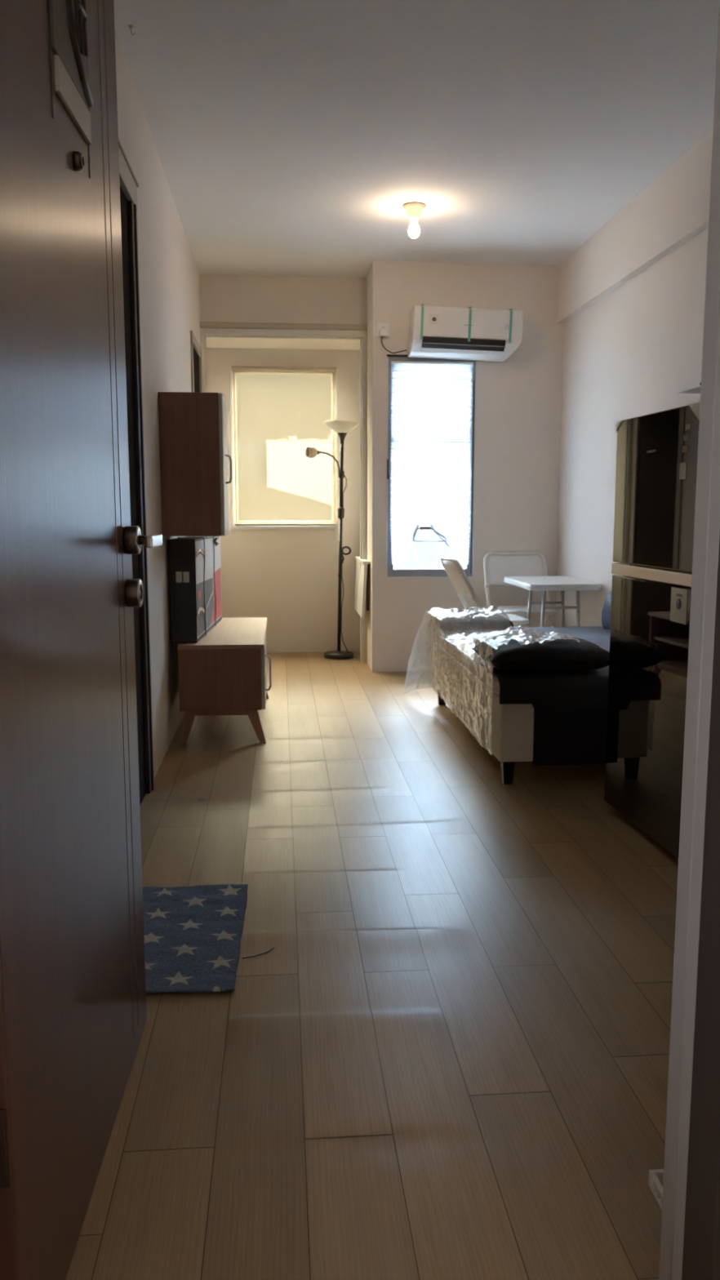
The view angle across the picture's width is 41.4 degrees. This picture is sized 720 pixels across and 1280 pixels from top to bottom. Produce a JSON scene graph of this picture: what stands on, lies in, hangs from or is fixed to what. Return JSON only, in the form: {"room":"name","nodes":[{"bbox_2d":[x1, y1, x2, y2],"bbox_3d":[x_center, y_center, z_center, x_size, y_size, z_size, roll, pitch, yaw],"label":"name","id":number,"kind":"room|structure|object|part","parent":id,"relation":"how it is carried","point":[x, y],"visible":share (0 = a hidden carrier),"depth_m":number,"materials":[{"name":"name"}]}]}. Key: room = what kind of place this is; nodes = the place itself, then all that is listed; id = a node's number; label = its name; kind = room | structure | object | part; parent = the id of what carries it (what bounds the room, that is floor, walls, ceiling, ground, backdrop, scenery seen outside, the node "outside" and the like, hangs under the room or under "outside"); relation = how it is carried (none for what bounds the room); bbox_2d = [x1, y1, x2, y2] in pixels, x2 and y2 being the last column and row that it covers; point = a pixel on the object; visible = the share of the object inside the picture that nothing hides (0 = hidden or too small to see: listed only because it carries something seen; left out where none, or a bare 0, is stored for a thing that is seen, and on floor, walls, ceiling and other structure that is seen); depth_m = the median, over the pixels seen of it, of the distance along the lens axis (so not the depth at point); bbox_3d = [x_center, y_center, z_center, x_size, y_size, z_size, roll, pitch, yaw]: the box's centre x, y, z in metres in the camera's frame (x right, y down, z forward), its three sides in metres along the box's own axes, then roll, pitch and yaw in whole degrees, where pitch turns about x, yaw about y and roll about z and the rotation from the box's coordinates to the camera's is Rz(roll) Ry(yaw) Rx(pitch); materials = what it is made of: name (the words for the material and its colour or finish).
{"room":"studio apartment","nodes":[
{"label":"studio apartment","id":0,"kind":"room"},
{"bbox_2d":[114,26,207,777],"bbox_3d":[-0.929,-0.809,4.100,0.100,2.690,6.430,-1,8,-5],"label":"wall","id":1,"kind":"structure","parent":0,"point":[169,274],"depth_m":4.18,"materials":[{"name":"paint"}]},
{"bbox_2d":[118,137,154,805],"bbox_3d":[-0.809,-0.494,3.250,0.052,2.297,0.885,-1,8,-5],"label":"door","id":2,"kind":"structure","parent":1,"relation":"in","point":[129,184],"depth_m":3.53,"materials":[{"name":"brown wood"}]},
{"bbox_3d":[-0.828,-0.494,3.608,0.025,2.200,0.075,-1,8,-5],"label":"frame","id":3,"kind":"part","parent":2,"relation":"part of","materials":[{"name":"black wood"}]},
{"bbox_2d":[158,391,232,536],"bbox_3d":[-0.750,-0.806,4.435,0.309,0.630,0.400,-1,8,-5],"label":"upper cabinet","id":4,"kind":"object","parent":1,"relation":"attached to","point":[193,426],"visible":0.98,"depth_m":4.24,"materials":[{"name":"brown wood"}]},
{"bbox_3d":[-0.634,-0.808,4.444,0.017,0.626,0.398,-1,8,-5],"label":"cabinet door","id":5,"kind":"part","parent":4,"relation":"part of","materials":[{"name":"brown wood"}]},
{"bbox_3d":[-0.608,-0.792,4.413,0.031,0.137,0.010,-1,8,-5],"label":"door handle","id":6,"kind":"part","parent":4,"relation":"part of","materials":[{"name":"grey paint"}]},
{"bbox_2d":[190,330,202,392],"bbox_3d":[-1.067,-0.845,6.261,0.042,2.175,0.710,-1,8,-5],"label":"door","id":7,"kind":"structure","parent":1,"relation":"in","point":[196,351],"depth_m":6.15,"materials":[{"name":"brown wood"}]},
{"bbox_2d":[200,327,367,662],"bbox_3d":[-0.524,-0.988,6.733,1.145,2.330,0.070,-1,8,-5],"label":"trim","id":8,"kind":"structure","parent":1,"relation":"attached to","point":[249,333],"depth_m":6.61,"materials":[{"name":"white paint"}]},
{"bbox_2d":[199,274,366,350],"bbox_3d":[-0.546,-2.334,6.815,1.145,0.405,0.500,-1,8,-5],"label":"wall alcove header","id":9,"kind":"structure","parent":0,"point":[223,298],"depth_m":6.57,"materials":[{"name":"paint"}]},
{"bbox_2d":[200,321,367,330],"bbox_3d":[-0.522,-2.157,6.553,1.145,0.036,0.070,-1,8,-5],"label":"trim","id":10,"kind":"structure","parent":9,"relation":"attached to","point":[202,324],"depth_m":6.52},
{"bbox_2d":[206,347,359,653],"bbox_3d":[-0.571,-1.243,7.272,1.145,2.690,0.110,-1,8,-5],"label":"wall","id":11,"kind":"structure","parent":0,"point":[287,577],"depth_m":7.30,"materials":[{"name":"paint"}]},
{"bbox_2d":[229,367,338,528],"bbox_3d":[-0.570,-1.442,7.204,0.840,1.197,0.090,-1,8,-5],"label":"window","id":12,"kind":"structure","parent":11,"relation":"in","point":[233,526],"depth_m":7.21,"materials":[{"name":"white paint"}]},
{"bbox_2d":[231,365,337,542],"bbox_3d":[-0.563,-1.388,7.163,0.777,1.297,0.037,-1,8,-5],"label":"roller blind","id":13,"kind":"object","parent":12,"relation":"attached to","point":[279,412],"visible":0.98,"depth_m":7.16,"materials":[{"name":"beige fabric"}]},
{"bbox_3d":[-0.182,-1.375,7.186,0.015,1.265,0.016,-1,8,-5],"label":"pull chain","id":14,"kind":"part","parent":13,"relation":"part of","materials":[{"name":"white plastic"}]},
{"bbox_3d":[-0.568,-0.856,7.254,0.840,0.022,0.030,-1,8,-5],"label":"sill","id":15,"kind":"part","parent":12,"relation":"part of","materials":[{"name":"white paint"}]},
{"bbox_2d":[366,267,370,666],"bbox_3d":[0.067,-1.197,6.931,0.070,2.690,0.900,-1,8,-5],"label":"wall","id":16,"kind":"structure","parent":0,"point":[368,277],"depth_m":6.58,"materials":[{"name":"paint"}]},
{"bbox_2d":[353,555,370,618],"bbox_3d":[0.012,-0.393,6.920,0.060,0.396,0.710,-1,8,-5],"label":"table","id":17,"kind":"object","parent":16,"relation":"attached to","point":[362,580],"visible":0.95,"depth_m":6.67,"materials":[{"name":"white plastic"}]},
{"bbox_3d":[0.017,-0.579,6.895,0.050,0.020,0.710,-1,8,-5],"label":"wall rail","id":18,"kind":"part","parent":17,"relation":"part of","materials":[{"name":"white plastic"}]},
{"bbox_2d":[65,651,678,1279],"bbox_3d":[0.409,0.592,3.944,2.550,0.057,7.160,-1,8,-5],"label":"floor","id":19,"kind":"structure","parent":0,"point":[447,1058],"depth_m":2.07,"materials":[{"name":"brown wood"}]},
{"bbox_2d":[142,884,248,993],"bbox_3d":[-0.510,0.764,2.471,0.421,0.017,0.633,-1,8,-5],"label":"floor mat","id":20,"kind":"object","parent":19,"relation":"on","point":[193,934],"visible":0.58,"depth_m":2.45,"materials":[{"name":"blue fabric"}]},
{"bbox_2d":[177,617,271,745],"bbox_3d":[-0.679,0.182,5.017,0.434,0.477,1.134,-1,8,-5],"label":"tv stand","id":21,"kind":"object","parent":19,"relation":"on","point":[224,673],"visible":0.94,"depth_m":4.46,"materials":[{"name":"brown wood"}]},
{"bbox_3d":[-0.809,0.410,4.500,0.086,0.166,0.052,-1,8,-5],"label":"leg","id":22,"kind":"part","parent":21,"relation":"part of","materials":[{"name":"brown wood"}]},
{"bbox_2d":[168,536,222,642],"bbox_3d":[-0.829,-0.294,4.938,0.150,0.488,0.972,0,8,-1],"label":"carton","id":23,"kind":"object","parent":21,"relation":"on","point":[194,562],"visible":0.95,"depth_m":4.49,"materials":[{"name":"cardboard"}]},
{"bbox_2d":[173,544,190,551],"bbox_3d":[-0.830,-0.429,4.430,0.080,0.032,0.002,0,8,-1],"label":"print","id":24,"kind":"object","parent":23,"relation":"attached to","point":[175,547],"depth_m":4.43},
{"bbox_2d":[172,581,194,636],"bbox_3d":[-0.829,-0.145,4.469,0.098,0.260,0.001,0,8,-1],"label":"print","id":25,"kind":"object","parent":23,"relation":"attached to","point":[182,593],"depth_m":4.47},
{"bbox_3d":[-0.700,0.270,5.027,0.322,0.030,1.070,-1,8,-5],"label":"leg rail","id":26,"kind":"part","parent":21,"relation":"part of","materials":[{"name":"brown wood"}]},
{"bbox_3d":[-0.496,0.406,4.526,0.098,0.166,0.052,-1,8,-5],"label":"leg","id":27,"kind":"part","parent":21,"relation":"part of","materials":[{"name":"brown wood"}]},
{"bbox_3d":[-0.477,0.147,4.737,0.017,0.287,0.546,-1,8,-5],"label":"cabinet door","id":28,"kind":"part","parent":21,"relation":"part of","materials":[{"name":"wood"}]},
{"bbox_3d":[-0.437,0.155,4.532,0.030,0.179,0.011,-1,8,-5],"label":"door handle","id":29,"kind":"part","parent":21,"relation":"part of","materials":[{"name":"white paint"}]},
{"bbox_2d":[242,947,274,959],"bbox_3d":[-0.250,0.781,2.370,0.093,0.004,0.014,-6,10,-37],"label":"thread","id":30,"kind":"object","parent":19,"relation":"on","point":[273,948],"visible":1,"depth_m":2.36},
{"bbox_2d":[305,420,359,659],"bbox_3d":[-0.209,-0.726,7.018,0.403,1.731,0.299,0,8,-5],"label":"floor lamp","id":31,"kind":"object","parent":19,"relation":"on","point":[341,428],"visible":1,"depth_m":6.99,"materials":[{"name":"black metal"}]},
{"bbox_3d":[-0.345,-1.344,6.818,0.067,0.082,0.082,-4,9,-29],"label":"lamp shade","id":32,"kind":"part","parent":31,"relation":"part of","materials":[{"name":"beige plastic"}]},
{"bbox_3d":[-0.220,-1.280,6.896,0.180,0.165,0.023,-5,9,-31],"label":"reading arm","id":33,"kind":"part","parent":31,"relation":"part of","materials":[{"name":"brown metal"}]},
{"bbox_3d":[-0.140,-0.937,7.011,0.052,0.085,0.052,0,8,-5],"label":"dimmer knob","id":34,"kind":"part","parent":31,"relation":"part of","materials":[{"name":"black plastic"}]},
{"bbox_3d":[-0.128,-1.546,6.928,0.268,0.079,0.268,0,8,-5],"label":"lamp shade","id":35,"kind":"part","parent":31,"relation":"part of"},
{"bbox_3d":[-0.112,-1.087,6.979,0.029,0.262,0.009,0,8,-5],"label":"arm cord","id":36,"kind":"part","parent":31,"relation":"part of","materials":[{"name":"black plastic"}]},
{"bbox_3d":[-0.109,-0.299,7.080,0.078,0.792,0.026,0,8,-5],"label":"cord","id":37,"kind":"part","parent":31,"relation":"part of","materials":[{"name":"black plastic"}]},
{"bbox_2d":[440,555,529,624],"bbox_3d":[0.741,-0.086,5.722,0.480,0.828,0.438,-1,8,-8],"label":"folding chair","id":38,"kind":"object","parent":19,"relation":"on","point":[462,586],"visible":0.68,"depth_m":5.57,"materials":[{"name":"white paint"}]},
{"bbox_3d":[0.572,-0.371,5.660,0.138,0.208,0.400,-1,8,-8],"label":"backrest","id":39,"kind":"part","parent":38,"relation":"part of","materials":[{"name":"white plastic"}]},
{"bbox_3d":[0.735,-0.086,5.721,0.453,0.828,0.435,-1,8,-8],"label":"frame","id":40,"kind":"part","parent":38,"relation":"part of","materials":[{"name":"white paint"}]},
{"bbox_3d":[0.791,-0.124,5.723,0.380,0.023,0.370,-1,8,-8],"label":"seat","id":41,"kind":"part","parent":38,"relation":"part of","materials":[{"name":"white plastic"}]},
{"bbox_2d":[432,630,607,784],"bbox_3d":[0.990,0.255,4.655,1.008,0.431,1.702,-1,8,-5],"label":"bed","id":42,"kind":"object","parent":19,"relation":"on","point":[519,733],"visible":0.11,"depth_m":3.80,"materials":[{"name":"beige fabric"}]},
{"bbox_3d":[0.467,0.317,5.420,0.048,0.100,0.048,-1,8,-5],"label":"leg","id":43,"kind":"part","parent":42,"relation":"part of","materials":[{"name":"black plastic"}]},
{"bbox_2d":[435,613,513,635],"bbox_3d":[0.623,-0.090,5.233,0.386,0.092,0.404,-1,8,-5],"label":"bolster","id":44,"kind":"object","parent":42,"relation":"on","point":[493,622],"visible":0.78,"depth_m":5.05,"materials":[{"name":"grey fabric"}]},
{"bbox_3d":[0.988,0.086,4.638,1.006,0.091,1.676,-1,8,-5],"label":"mattress","id":45,"kind":"part","parent":42,"relation":"part of","materials":[{"name":"beige fabric"}]},
{"bbox_2d":[407,605,579,755],"bbox_3d":[0.581,0.145,4.644,0.525,0.569,1.715,-1,8,-5],"label":"plastic cover","id":46,"kind":"object","parent":42,"relation":"on","point":[477,637],"visible":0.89,"depth_m":4.42,"materials":[{"name":"plastic"}]},
{"bbox_3d":[0.598,0.531,3.860,0.048,0.100,0.048,-1,8,-5],"label":"leg","id":47,"kind":"part","parent":42,"relation":"part of","materials":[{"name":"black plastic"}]},
{"bbox_2d":[478,662,608,711],"bbox_3d":[1.003,0.183,3.949,0.956,0.137,0.418,-1,8,-5],"label":"throw","id":48,"kind":"object","parent":42,"relation":"on","point":[578,690],"visible":0.38,"depth_m":3.74,"materials":[{"name":"black fabric"}]},
{"bbox_2d":[471,635,609,671],"bbox_3d":[0.749,0.053,3.919,0.510,0.123,0.380,-1,8,-5],"label":"pillow","id":49,"kind":"object","parent":48,"relation":"on","point":[559,655],"visible":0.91,"depth_m":3.76,"materials":[{"name":"black fabric"}]},
{"bbox_2d":[511,626,610,652],"bbox_3d":[1.166,0.011,4.827,0.595,0.016,1.266,-1,8,-5],"label":"sheet","id":50,"kind":"object","parent":42,"relation":"on","point":[597,635],"visible":0.29,"depth_m":5.19,"materials":[{"name":"fabric"}]},
{"bbox_2d":[601,591,611,630],"bbox_3d":[1.399,-0.151,5.141,0.132,0.225,0.342,-1,8,-8],"label":"cushion","id":51,"kind":"object","parent":50,"relation":"on","point":[606,612],"visible":0.29,"depth_m":5.17,"materials":[{"name":"blue fabric"}]},
{"bbox_3d":[1.126,0.354,3.839,0.873,0.287,0.042,-1,8,-5],"label":"panel","id":52,"kind":"part","parent":42,"relation":"part of","materials":[{"name":"black fabric"}]},
{"bbox_2d":[483,551,556,626],"bbox_3d":[1.060,-0.163,6.285,0.438,0.828,0.480,-1,8,-5],"label":"folding chair","id":53,"kind":"object","parent":19,"relation":"on","point":[500,564],"visible":0.65,"depth_m":6.40,"materials":[{"name":"white paint"}]},
{"bbox_3d":[1.046,-0.475,6.415,0.400,0.208,0.138,-1,8,-5],"label":"backrest","id":54,"kind":"part","parent":53,"relation":"part of","materials":[{"name":"white plastic"}]},
{"bbox_3d":[1.064,-0.194,6.231,0.370,0.023,0.380,-1,8,-5],"label":"seat","id":55,"kind":"part","parent":53,"relation":"part of","materials":[{"name":"white plastic"}]},
{"bbox_3d":[1.230,0.012,6.415,0.024,0.446,0.259,0,8,-4],"label":"leg","id":56,"kind":"part","parent":53,"relation":"part of","materials":[{"name":"white paint"}]},
{"bbox_2d":[504,576,602,626],"bbox_3d":[1.181,-0.040,5.938,0.430,0.668,0.710,-1,8,-5],"label":"folding table","id":57,"kind":"object","parent":19,"relation":"on","point":[544,584],"visible":0.8,"depth_m":5.70,"materials":[{"name":"white plastic"}]},
{"bbox_3d":[1.060,-0.033,6.019,0.053,0.633,0.022,5,9,34],"label":"leg","id":58,"kind":"part","parent":57,"relation":"part of","materials":[{"name":"grey paint"}]},
{"bbox_3d":[1.087,0.010,5.704,0.053,0.633,0.022,-7,11,-43],"label":"leg","id":59,"kind":"part","parent":57,"relation":"part of","materials":[{"name":"grey paint"}]},
{"bbox_3d":[1.286,-0.036,6.038,0.053,0.633,0.022,-7,11,-43],"label":"leg","id":60,"kind":"part","parent":57,"relation":"part of","materials":[{"name":"grey paint"}]},
{"bbox_3d":[1.312,0.007,5.723,0.053,0.633,0.022,5,9,34],"label":"leg","id":61,"kind":"part","parent":57,"relation":"part of","materials":[{"name":"grey paint"}]},
{"bbox_2d":[604,401,700,858],"bbox_3d":[1.254,-0.036,3.178,0.629,1.408,0.627,-1,8,-7],"label":"cabinet","id":62,"kind":"object","parent":19,"relation":"on","point":[657,452],"visible":0.69,"depth_m":3.10,"materials":[{"name":"black glass"}]},
{"bbox_3d":[0.975,0.222,3.177,0.058,0.838,0.625,-1,8,-7],"label":"fridge door","id":63,"kind":"part","parent":62,"relation":"part of","materials":[{"name":"black glass"}]},
{"bbox_3d":[0.975,-0.484,3.080,0.058,0.493,0.625,-1,8,-7],"label":"freezer door","id":64,"kind":"part","parent":62,"relation":"part of","materials":[{"name":"black glass"}]},
{"bbox_2d":[648,1168,663,1209],"bbox_3d":[0.599,0.891,1.494,0.240,0.028,0.160,-1,8,-5],"label":"tray","id":65,"kind":"object","parent":19,"relation":"on","point":[655,1177],"visible":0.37,"depth_m":1.54,"materials":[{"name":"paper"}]},
{"bbox_2d":[113,0,719,277],"bbox_3d":[0.320,-2.217,4.028,2.850,0.120,6.700,-1,8,-5],"label":"ceiling","id":66,"kind":"structure","parent":0,"point":[291,137],"depth_m":3.90,"materials":[{"name":"paint"}]},
{"bbox_2d":[128,25,135,35],"bbox_3d":[-0.757,-2.024,3.163,0.022,0.028,0.016,-1,8,-5],"label":"ceiling hook","id":67,"kind":"object","parent":66,"relation":"attached to","point":[131,27],"visible":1,"depth_m":3.16,"materials":[{"name":"grey paint"}]},
{"bbox_2d":[403,201,425,238],"bbox_3d":[0.286,-2.212,5.033,0.120,0.164,0.120,-1,8,-5],"label":"bulb","id":68,"kind":"object","parent":66,"relation":"attached to","point":[414,210],"visible":1,"depth_m":5.01,"materials":[{"name":"white glass"}]},
{"bbox_3d":[0.286,-2.174,5.038,0.062,0.089,0.062,-1,8,-5],"label":"bulb","id":69,"kind":"part","parent":68,"relation":"part of","materials":[{"name":"white glass"}]},
{"bbox_2d":[369,261,564,671],"bbox_3d":[0.769,-1.133,6.463,1.390,2.690,0.160,-1,8,-5],"label":"wall","id":70,"kind":"structure","parent":0,"point":[519,396],"depth_m":6.37,"materials":[{"name":"paint"}]},
{"bbox_2d":[376,322,406,353],"bbox_3d":[0.207,-1.960,6.183,0.203,0.206,0.065,1,8,11],"label":"wall socket","id":71,"kind":"object","parent":70,"relation":"attached to","point":[383,329],"visible":1,"depth_m":6.19,"materials":[{"name":"white plastic"}]},
{"bbox_3d":[0.152,-2.022,6.203,0.088,0.088,0.010,-1,8,-5],"label":"plate","id":72,"kind":"part","parent":71,"relation":"part of","materials":[{"name":"white plastic"}]},
{"bbox_3d":[0.219,-1.914,6.166,0.169,0.118,0.027,2,8,13],"label":"power cord","id":73,"kind":"part","parent":71,"relation":"part of","materials":[{"name":"black plastic"}]},
{"bbox_2d":[386,354,477,578],"bbox_3d":[0.473,-1.146,6.367,0.601,1.467,0.095,-1,8,-5],"label":"window","id":74,"kind":"structure","parent":70,"relation":"in","point":[391,573],"depth_m":6.37,"materials":[{"name":"grey metal"}]},
{"bbox_2d":[390,361,473,567],"bbox_3d":[0.474,-1.157,6.335,0.543,1.345,0.024,-1,8,-5],"label":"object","id":75,"kind":"structure","parent":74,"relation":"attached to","point":[432,402],"depth_m":6.32,"materials":[{"name":"white glass"}]},
{"bbox_2d":[413,526,446,542],"bbox_3d":[0.468,-0.708,6.369,0.232,0.102,0.014,-1,8,-5],"label":"clip","id":76,"kind":"object","parent":75,"relation":"attached to","point":[420,527],"visible":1,"depth_m":6.37,"materials":[{"name":"grey metal"}]},
{"bbox_3d":[0.474,-1.816,6.245,0.543,0.014,0.024,-1,8,-5],"label":"head rail","id":77,"kind":"part","parent":75,"relation":"part of","materials":[{"name":"white plastic"}]},
{"bbox_2d":[408,303,523,361],"bbox_3d":[0.678,-1.978,6.151,0.708,0.299,0.211,1,8,-5],"label":"air conditioner","id":78,"kind":"object","parent":70,"relation":"attached to","point":[468,334],"visible":1,"depth_m":6.06,"materials":[{"name":"white plastic"}]},
{"bbox_2d":[421,336,506,351],"bbox_3d":[0.662,-1.891,6.078,0.535,0.065,0.042,1,8,-5],"label":"vent","id":79,"kind":"object","parent":78,"relation":"attached to","point":[428,344],"depth_m":6.07,"materials":[{"name":"black plastic"}]},
{"bbox_2d":[555,227,708,626],"bbox_3d":[1.623,-0.779,3.883,0.120,2.690,5.570,-1,8,-5],"label":"wall","id":80,"kind":"structure","parent":0,"point":[628,354],"depth_m":5.45,"materials":[{"name":"paint"}]},
{"bbox_2d":[557,129,712,322],"bbox_3d":[1.553,-1.925,3.685,0.065,0.365,5.240,-1,8,-5],"label":"beam","id":81,"kind":"structure","parent":80,"relation":"attached to","point":[673,209],"depth_m":4.82,"materials":[{"name":"paint"}]},
{"bbox_2d":[676,382,701,393],"bbox_3d":[1.457,-0.807,3.104,0.337,0.176,1.305,-1,8,-5],"label":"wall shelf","id":82,"kind":"object","parent":80,"relation":"attached to","point":[695,388],"visible":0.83,"depth_m":3.63,"materials":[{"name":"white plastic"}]},
{"bbox_3d":[0.534,-0.394,1.075,2.750,2.690,0.140,-1,8,-5],"label":"wall","id":83,"kind":"structure","parent":0,"visible":0},
{"bbox_2d":[0,0,162,1279],"bbox_3d":[-0.421,-0.192,1.465,0.113,2.170,0.904,0,8,-3],"label":"door","id":84,"kind":"structure","parent":83,"relation":"in","point":[73,1011],"depth_m":1.37,"materials":[{"name":"brown wood"}]},
{"bbox_3d":[-0.436,-0.818,1.451,0.007,0.048,0.203,0,8,-3],"label":"number plate","id":85,"kind":"part","parent":84,"relation":"part of","materials":[{"name":"grey metal"}]},
{"bbox_3d":[-0.406,-0.187,1.801,0.047,0.022,0.127,0,8,-3],"label":"lever handle","id":86,"kind":"part","parent":84,"relation":"part of","materials":[{"name":"metal"}]},
{"bbox_2d":[658,0,719,1279],"bbox_3d":[0.022,-0.158,1.079,0.975,2.220,0.130,-1,8,-5],"label":"trim","id":87,"kind":"structure","parent":83,"relation":"attached to","point":[707,511],"depth_m":1.18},
{"bbox_2d":[681,535,719,1279],"bbox_3d":[-0.018,-0.170,1.018,0.976,2.260,0.088,-1,8,-5],"label":"trim","id":88,"kind":"structure","parent":83,"relation":"attached to","point":[701,1242],"depth_m":1.15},
{"label":"outside","id":89,"kind":"structure","parent":0,"visible":0},
{"bbox_3d":[-2.821,21.756,37.179,60.000,1.000,52.000,-1,8,-5],"label":"ground","id":90,"kind":"structure","parent":89,"visible":0},
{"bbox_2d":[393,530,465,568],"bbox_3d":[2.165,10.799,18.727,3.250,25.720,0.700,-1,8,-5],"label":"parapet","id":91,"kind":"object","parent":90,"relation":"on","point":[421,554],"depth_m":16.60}
]}

